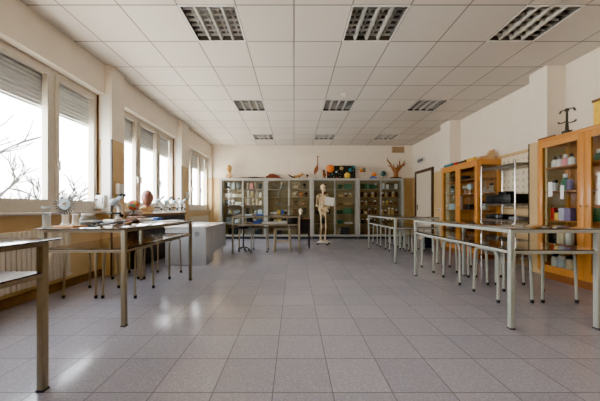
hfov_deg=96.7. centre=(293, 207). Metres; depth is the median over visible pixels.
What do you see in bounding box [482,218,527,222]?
wire shelf
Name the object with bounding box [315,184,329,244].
model
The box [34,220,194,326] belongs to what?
lab table
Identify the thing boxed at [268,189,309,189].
shelf
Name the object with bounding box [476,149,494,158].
wedge
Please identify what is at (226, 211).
tall cabinet
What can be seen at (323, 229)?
box
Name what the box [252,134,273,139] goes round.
ceiling light
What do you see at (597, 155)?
bottle
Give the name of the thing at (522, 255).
stool
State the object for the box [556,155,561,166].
bottle
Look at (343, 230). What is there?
box
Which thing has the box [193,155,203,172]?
roller shutter
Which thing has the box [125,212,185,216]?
countertop
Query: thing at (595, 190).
shelf
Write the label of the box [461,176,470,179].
box
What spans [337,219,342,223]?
box
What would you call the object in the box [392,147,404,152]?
air vent
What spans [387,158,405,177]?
sculpture
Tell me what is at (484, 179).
shelf
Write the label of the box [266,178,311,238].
tall cabinet
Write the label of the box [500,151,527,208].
chart
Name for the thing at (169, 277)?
stool
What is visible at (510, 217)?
tray
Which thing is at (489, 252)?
wire shelf
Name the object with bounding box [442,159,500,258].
tall cabinet
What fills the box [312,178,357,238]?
tall cabinet
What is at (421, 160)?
emergency light
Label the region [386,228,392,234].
box
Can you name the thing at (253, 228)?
stool
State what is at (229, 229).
box
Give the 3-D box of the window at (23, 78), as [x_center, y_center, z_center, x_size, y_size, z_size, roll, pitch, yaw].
[-2.905,-0.803,2.860,0.281,1.767,2.180,0,0,0]
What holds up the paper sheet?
attached to the model at (322, 209)
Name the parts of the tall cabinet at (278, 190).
sliding door, sliding door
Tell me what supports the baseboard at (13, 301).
attached to the wall at (21, 27)
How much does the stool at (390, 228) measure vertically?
0.556 m
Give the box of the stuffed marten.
[288,173,303,177]
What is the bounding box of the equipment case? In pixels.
[485,191,527,203]
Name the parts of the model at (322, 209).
leg, leg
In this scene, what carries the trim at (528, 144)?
attached to the wall at (530, 113)
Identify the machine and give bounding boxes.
[52,193,86,227]
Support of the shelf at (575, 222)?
attached to the tall cabinet at (584, 142)
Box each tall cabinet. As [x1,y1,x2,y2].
[220,178,265,238]
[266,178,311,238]
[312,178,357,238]
[357,178,403,238]
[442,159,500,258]
[537,124,599,290]
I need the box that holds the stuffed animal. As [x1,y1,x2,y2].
[266,174,281,177]
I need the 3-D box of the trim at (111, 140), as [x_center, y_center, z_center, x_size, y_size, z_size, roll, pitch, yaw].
[-2.707,-0.010,3.956,0.022,2.020,0.020,0,0,0]
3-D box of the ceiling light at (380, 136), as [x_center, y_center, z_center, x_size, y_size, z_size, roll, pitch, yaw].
[2.745,-2.173,7.970,0.610,0.114,0.610,0,0,0]
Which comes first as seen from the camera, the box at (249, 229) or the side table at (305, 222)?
the side table at (305, 222)
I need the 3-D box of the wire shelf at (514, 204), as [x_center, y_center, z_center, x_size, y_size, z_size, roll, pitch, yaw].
[3.748,-0.055,4.665,0.405,0.039,0.780,0,0,0]
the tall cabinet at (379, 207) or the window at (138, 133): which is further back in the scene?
the tall cabinet at (379, 207)
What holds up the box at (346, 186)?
on the tall cabinet at (333, 229)
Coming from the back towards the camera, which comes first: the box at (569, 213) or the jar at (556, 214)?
the jar at (556, 214)
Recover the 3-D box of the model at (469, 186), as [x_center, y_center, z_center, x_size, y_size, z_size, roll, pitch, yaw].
[3.750,-0.411,5.683,0.125,0.220,0.128,0,0,0]
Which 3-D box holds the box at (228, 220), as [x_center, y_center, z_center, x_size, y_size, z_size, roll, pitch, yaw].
[-2.131,0.419,8.850,0.240,0.200,0.120,0,0,0]
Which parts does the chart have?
rod, rod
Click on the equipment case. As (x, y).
(503, 197)
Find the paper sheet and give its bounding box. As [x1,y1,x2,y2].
[325,197,333,205]
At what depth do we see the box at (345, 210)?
8.79 m
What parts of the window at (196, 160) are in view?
sash, sash, sash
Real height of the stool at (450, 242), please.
0.556 m
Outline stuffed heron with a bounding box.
[314,156,319,173]
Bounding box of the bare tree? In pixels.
[0,114,87,200]
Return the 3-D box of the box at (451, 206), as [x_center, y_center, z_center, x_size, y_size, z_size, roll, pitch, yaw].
[3.750,-0.031,6.255,0.120,0.140,0.200,0,0,0]
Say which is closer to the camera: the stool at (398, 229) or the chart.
the chart
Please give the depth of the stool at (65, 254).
2.96 m
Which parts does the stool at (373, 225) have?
leg frame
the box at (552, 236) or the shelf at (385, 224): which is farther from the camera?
the shelf at (385, 224)
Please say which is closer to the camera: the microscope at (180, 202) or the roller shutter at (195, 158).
the microscope at (180, 202)
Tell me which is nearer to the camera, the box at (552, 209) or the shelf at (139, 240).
the shelf at (139, 240)
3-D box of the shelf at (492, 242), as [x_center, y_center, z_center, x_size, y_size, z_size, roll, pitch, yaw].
[2.155,0.350,3.075,0.742,0.009,1.726,0,0,0]
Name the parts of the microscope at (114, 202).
arm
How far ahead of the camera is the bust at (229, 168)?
8.77 m
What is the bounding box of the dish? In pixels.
[138,218,153,221]
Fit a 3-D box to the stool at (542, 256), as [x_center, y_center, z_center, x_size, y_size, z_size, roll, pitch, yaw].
[2.800,0.722,3.000,0.393,0.556,0.412,0,0,0]
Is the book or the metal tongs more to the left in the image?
the metal tongs
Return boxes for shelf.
[0,271,41,283]
[49,233,190,249]
[222,189,263,189]
[222,197,263,197]
[234,222,298,223]
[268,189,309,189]
[268,197,309,197]
[314,189,354,189]
[360,189,400,189]
[360,197,400,197]
[368,222,436,227]
[417,231,594,250]
[445,177,495,183]
[445,193,495,195]
[445,229,495,233]
[450,210,495,210]
[482,162,527,170]
[482,203,527,205]
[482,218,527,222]
[482,250,527,259]
[545,160,599,169]
[545,188,599,192]
[545,220,599,223]
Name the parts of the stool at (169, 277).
leg frame, leg frame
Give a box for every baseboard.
[0,269,101,310]
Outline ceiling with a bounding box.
[20,0,599,145]
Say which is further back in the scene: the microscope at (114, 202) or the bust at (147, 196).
the bust at (147, 196)
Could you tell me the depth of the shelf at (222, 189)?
8.76 m
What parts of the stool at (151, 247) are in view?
leg frame, leg frame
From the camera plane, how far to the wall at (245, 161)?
9.05 m
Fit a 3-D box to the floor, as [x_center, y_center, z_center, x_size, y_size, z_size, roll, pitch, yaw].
[0.550,1.075,2.925,7.300,0.150,12.450,0,0,0]
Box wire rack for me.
[481,159,527,269]
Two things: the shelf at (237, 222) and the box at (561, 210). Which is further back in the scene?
the shelf at (237, 222)
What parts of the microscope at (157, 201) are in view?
arm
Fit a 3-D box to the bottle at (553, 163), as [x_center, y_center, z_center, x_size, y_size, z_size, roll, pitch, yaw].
[3.720,-0.652,3.803,0.075,0.162,0.071,0,0,0]
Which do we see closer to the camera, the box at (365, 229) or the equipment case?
the equipment case
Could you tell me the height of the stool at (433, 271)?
0.556 m
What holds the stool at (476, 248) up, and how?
on the floor
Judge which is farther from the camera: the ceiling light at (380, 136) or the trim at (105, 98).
the ceiling light at (380, 136)
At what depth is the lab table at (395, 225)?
4.96 m
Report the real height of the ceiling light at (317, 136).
0.114 m
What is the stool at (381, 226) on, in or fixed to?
on the floor
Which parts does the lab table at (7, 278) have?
frame, shelf frame, leg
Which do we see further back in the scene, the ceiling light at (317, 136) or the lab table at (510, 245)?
the ceiling light at (317, 136)
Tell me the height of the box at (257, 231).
0.200 m
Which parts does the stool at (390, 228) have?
leg frame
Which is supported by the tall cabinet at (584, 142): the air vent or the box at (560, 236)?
the box at (560, 236)
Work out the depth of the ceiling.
3.83 m
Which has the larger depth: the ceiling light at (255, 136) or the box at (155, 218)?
the ceiling light at (255, 136)
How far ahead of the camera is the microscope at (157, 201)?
5.17 m
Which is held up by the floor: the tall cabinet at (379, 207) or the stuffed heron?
the tall cabinet at (379, 207)
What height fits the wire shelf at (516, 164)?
0.039 m
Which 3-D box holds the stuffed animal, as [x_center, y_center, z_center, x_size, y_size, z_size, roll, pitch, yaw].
[-0.612,-1.053,8.800,0.639,0.175,0.170,0,0,0]
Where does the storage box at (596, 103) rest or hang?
on the tall cabinet at (584, 142)
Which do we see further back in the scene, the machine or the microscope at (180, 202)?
the microscope at (180, 202)
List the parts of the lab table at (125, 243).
leg, frame, shelf frame, leg, leg, leg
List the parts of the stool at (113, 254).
leg frame, leg frame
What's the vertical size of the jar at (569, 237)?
0.212 m
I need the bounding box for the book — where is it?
[593,208,599,221]
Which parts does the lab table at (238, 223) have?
leg, leg, frame, shelf frame, leg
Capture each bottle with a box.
[551,156,556,166]
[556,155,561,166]
[561,174,567,189]
[562,154,567,165]
[568,153,574,164]
[594,149,599,160]
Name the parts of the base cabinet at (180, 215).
door, door, door, door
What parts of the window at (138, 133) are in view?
sash, sash, sill, sash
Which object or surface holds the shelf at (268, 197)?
attached to the tall cabinet at (278, 190)
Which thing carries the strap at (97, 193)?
attached to the wall at (21, 27)
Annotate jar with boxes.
[80,213,96,224]
[482,201,488,209]
[551,254,558,266]
[552,180,557,190]
[554,210,558,219]
[557,256,564,267]
[565,233,574,244]
[565,256,573,269]
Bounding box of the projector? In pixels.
[485,214,516,218]
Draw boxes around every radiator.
[0,230,71,295]
[189,215,207,221]
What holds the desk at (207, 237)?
on the floor
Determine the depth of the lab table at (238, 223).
5.81 m
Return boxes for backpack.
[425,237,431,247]
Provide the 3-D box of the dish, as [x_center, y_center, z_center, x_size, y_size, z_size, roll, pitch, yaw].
[-1.880,0.151,3.380,0.190,0.035,0.190,0,0,0]
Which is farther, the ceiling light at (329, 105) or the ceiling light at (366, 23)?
the ceiling light at (329, 105)
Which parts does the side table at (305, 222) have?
panel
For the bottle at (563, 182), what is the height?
0.232 m
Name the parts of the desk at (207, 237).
modesty panel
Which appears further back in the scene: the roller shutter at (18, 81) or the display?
the display
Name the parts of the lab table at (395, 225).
leg, leg, frame, shelf frame, leg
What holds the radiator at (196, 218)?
attached to the wall at (21, 27)
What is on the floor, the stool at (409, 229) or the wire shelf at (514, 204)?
the stool at (409, 229)
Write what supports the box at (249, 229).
in the tall cabinet at (226, 211)
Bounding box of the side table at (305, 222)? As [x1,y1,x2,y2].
[300,218,309,248]
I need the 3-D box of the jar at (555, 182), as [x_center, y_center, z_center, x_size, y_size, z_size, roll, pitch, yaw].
[3.720,-0.317,3.801,0.070,0.162,0.067,0,0,0]
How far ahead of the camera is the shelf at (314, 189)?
8.76 m
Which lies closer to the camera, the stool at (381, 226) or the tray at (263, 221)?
the tray at (263, 221)
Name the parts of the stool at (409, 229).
leg frame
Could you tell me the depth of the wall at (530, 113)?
4.57 m
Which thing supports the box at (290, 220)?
on the lab table at (238, 223)
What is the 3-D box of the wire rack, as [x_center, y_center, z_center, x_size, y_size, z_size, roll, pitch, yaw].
[3.748,0.110,4.665,0.419,1.780,0.795,0,0,0]
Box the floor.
[0,238,599,400]
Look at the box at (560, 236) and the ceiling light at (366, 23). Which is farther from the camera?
the box at (560, 236)
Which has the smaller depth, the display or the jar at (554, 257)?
the jar at (554, 257)
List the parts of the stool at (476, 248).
leg frame, leg frame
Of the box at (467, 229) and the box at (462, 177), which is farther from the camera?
the box at (462, 177)
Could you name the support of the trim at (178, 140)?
attached to the wall at (21, 27)
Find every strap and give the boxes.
[96,95,99,194]
[173,139,174,199]
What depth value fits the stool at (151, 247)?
2.95 m
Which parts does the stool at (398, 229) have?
leg frame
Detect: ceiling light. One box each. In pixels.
[177,5,245,41]
[232,100,265,110]
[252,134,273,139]
[314,134,335,139]
[322,100,355,110]
[342,5,410,41]
[373,134,399,139]
[406,100,448,110]
[486,5,585,41]
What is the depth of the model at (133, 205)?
4.36 m
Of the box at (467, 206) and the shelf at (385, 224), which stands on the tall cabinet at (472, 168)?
the box at (467, 206)
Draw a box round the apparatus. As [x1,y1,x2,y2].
[557,107,576,133]
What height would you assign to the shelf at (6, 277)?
0.009 m
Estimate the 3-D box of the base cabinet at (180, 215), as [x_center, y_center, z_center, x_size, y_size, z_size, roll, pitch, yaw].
[-2.660,0.552,5.330,0.200,0.895,2.020,0,0,0]
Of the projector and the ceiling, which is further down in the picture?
the projector
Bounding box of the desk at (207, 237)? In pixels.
[164,222,226,264]
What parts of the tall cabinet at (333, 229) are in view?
sliding door, sliding door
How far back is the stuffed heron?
8.77 m
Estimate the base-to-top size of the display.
0.465 m
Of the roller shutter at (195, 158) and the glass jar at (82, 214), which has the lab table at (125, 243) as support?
the glass jar at (82, 214)
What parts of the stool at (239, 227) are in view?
seat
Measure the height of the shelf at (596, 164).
0.018 m
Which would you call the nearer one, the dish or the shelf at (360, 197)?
the dish
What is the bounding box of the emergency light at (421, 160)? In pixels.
[417,157,424,163]
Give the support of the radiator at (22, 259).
attached to the wall at (21, 27)
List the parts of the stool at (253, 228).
leg frame, leg frame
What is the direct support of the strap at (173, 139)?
attached to the wall at (21, 27)
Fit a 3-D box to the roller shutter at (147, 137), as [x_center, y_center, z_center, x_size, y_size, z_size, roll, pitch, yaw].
[-3.020,-1.435,5.340,0.052,0.504,2.140,0,0,0]
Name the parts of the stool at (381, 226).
leg frame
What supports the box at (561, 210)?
on the tall cabinet at (584, 142)
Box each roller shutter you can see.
[0,52,88,127]
[125,119,168,158]
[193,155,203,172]
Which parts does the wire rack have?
post, post, post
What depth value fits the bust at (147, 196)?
4.74 m
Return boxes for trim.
[101,94,109,210]
[110,139,112,275]
[176,138,180,209]
[181,166,181,210]
[528,144,529,270]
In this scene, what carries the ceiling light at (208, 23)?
attached to the ceiling
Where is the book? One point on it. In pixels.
(596, 211)
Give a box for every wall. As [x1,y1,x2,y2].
[0,0,211,299]
[211,146,411,234]
[412,47,599,273]
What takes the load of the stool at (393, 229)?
on the floor
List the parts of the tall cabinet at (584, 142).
door, panel, door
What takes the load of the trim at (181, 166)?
attached to the wall at (21, 27)
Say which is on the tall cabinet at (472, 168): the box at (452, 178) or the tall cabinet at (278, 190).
the box at (452, 178)
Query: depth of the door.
8.16 m
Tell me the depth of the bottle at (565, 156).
3.64 m
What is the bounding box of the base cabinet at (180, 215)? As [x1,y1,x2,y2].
[125,212,185,268]
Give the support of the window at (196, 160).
in the wall at (21, 27)
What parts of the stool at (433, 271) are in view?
leg frame, leg frame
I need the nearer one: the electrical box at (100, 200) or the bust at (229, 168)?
the electrical box at (100, 200)
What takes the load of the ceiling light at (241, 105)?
attached to the ceiling
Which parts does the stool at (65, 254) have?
leg frame, leg frame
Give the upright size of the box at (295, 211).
0.160 m
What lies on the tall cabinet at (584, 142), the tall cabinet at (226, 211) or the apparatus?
the apparatus
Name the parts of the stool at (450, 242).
leg frame, leg frame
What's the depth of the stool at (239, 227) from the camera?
6.09 m
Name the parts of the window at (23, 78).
sash, sill, handle, sash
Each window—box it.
[0,39,106,215]
[125,111,178,212]
[189,148,210,210]
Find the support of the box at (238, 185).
on the tall cabinet at (226, 211)
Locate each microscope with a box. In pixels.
[103,193,125,222]
[153,196,164,212]
[162,196,172,212]
[171,197,179,212]
[178,198,186,211]
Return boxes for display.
[326,165,354,177]
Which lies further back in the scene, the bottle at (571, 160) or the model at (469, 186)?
the model at (469, 186)
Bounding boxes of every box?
[94,195,105,208]
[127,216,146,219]
[152,217,161,220]
[226,218,231,223]
[228,228,237,234]
[236,183,240,188]
[247,227,252,234]
[255,229,261,234]
[288,218,296,222]
[293,209,298,213]
[320,228,326,234]
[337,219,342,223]
[340,227,348,234]
[343,208,352,213]
[344,184,351,188]
[364,228,372,234]
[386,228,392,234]
[449,176,454,181]
[449,204,454,209]
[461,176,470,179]
[465,204,474,209]
[466,228,474,231]
[549,233,556,243]
[551,208,556,219]
[557,233,565,243]
[559,208,563,219]
[564,208,575,220]
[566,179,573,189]
[592,98,599,124]
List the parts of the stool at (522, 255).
leg frame, leg frame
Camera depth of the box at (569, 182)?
3.57 m
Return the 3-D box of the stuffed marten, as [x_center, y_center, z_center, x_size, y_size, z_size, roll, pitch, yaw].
[0.062,-1.064,8.800,0.541,0.202,0.096,0,0,0]
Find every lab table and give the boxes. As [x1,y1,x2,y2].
[0,238,63,392]
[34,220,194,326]
[232,215,299,253]
[368,215,439,263]
[414,219,599,329]
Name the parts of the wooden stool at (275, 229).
leg, seat, leg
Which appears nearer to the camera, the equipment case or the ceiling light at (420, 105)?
the equipment case
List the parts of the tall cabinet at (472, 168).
door, door, panel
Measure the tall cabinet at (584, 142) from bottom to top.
1.985 m
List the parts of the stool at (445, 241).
leg frame, leg frame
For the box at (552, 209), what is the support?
on the tall cabinet at (584, 142)
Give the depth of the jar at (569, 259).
3.57 m
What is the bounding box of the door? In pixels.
[415,167,433,239]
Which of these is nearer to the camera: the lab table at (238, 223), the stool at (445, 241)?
the stool at (445, 241)
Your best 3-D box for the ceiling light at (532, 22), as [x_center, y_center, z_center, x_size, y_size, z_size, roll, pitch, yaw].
[2.745,-2.173,3.090,0.610,0.114,0.610,0,0,0]
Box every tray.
[262,221,277,222]
[509,216,527,219]
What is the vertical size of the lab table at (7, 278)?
0.830 m
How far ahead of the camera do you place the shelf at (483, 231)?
5.44 m
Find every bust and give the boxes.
[139,190,153,213]
[226,165,232,177]
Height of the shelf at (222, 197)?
0.012 m
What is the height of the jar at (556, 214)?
0.142 m
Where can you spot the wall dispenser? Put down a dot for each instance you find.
(119, 187)
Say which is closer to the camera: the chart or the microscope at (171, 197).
the chart
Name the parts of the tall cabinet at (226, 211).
sliding door, sliding door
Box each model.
[127,200,139,213]
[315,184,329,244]
[466,184,473,193]
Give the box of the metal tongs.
[100,220,125,224]
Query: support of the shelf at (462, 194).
attached to the tall cabinet at (472, 168)
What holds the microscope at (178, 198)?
on the countertop
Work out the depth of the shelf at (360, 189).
8.76 m
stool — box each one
[62,253,119,298]
[101,246,154,298]
[111,245,152,278]
[143,238,181,278]
[238,226,249,251]
[250,227,268,251]
[273,228,290,251]
[372,225,390,245]
[380,226,400,249]
[388,229,407,245]
[389,228,412,253]
[397,229,418,248]
[408,229,432,253]
[421,236,457,272]
[442,240,488,284]
[449,242,488,272]
[472,247,533,302]
[475,249,524,284]
[515,254,578,302]
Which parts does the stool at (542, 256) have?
leg frame, leg frame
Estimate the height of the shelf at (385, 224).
0.009 m
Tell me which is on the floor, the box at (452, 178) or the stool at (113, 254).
the stool at (113, 254)
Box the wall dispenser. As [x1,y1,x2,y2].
[116,184,123,194]
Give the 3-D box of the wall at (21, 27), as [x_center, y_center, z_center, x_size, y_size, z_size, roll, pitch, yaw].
[-2.875,-0.640,2.925,0.350,3.280,12.250,0,0,0]
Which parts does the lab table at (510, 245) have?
leg, leg, frame, shelf frame, leg, leg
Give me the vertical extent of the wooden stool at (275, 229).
0.531 m
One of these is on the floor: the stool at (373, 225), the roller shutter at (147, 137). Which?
the stool at (373, 225)
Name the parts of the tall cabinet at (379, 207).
sliding door, sliding door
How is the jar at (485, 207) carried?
on the tall cabinet at (472, 168)

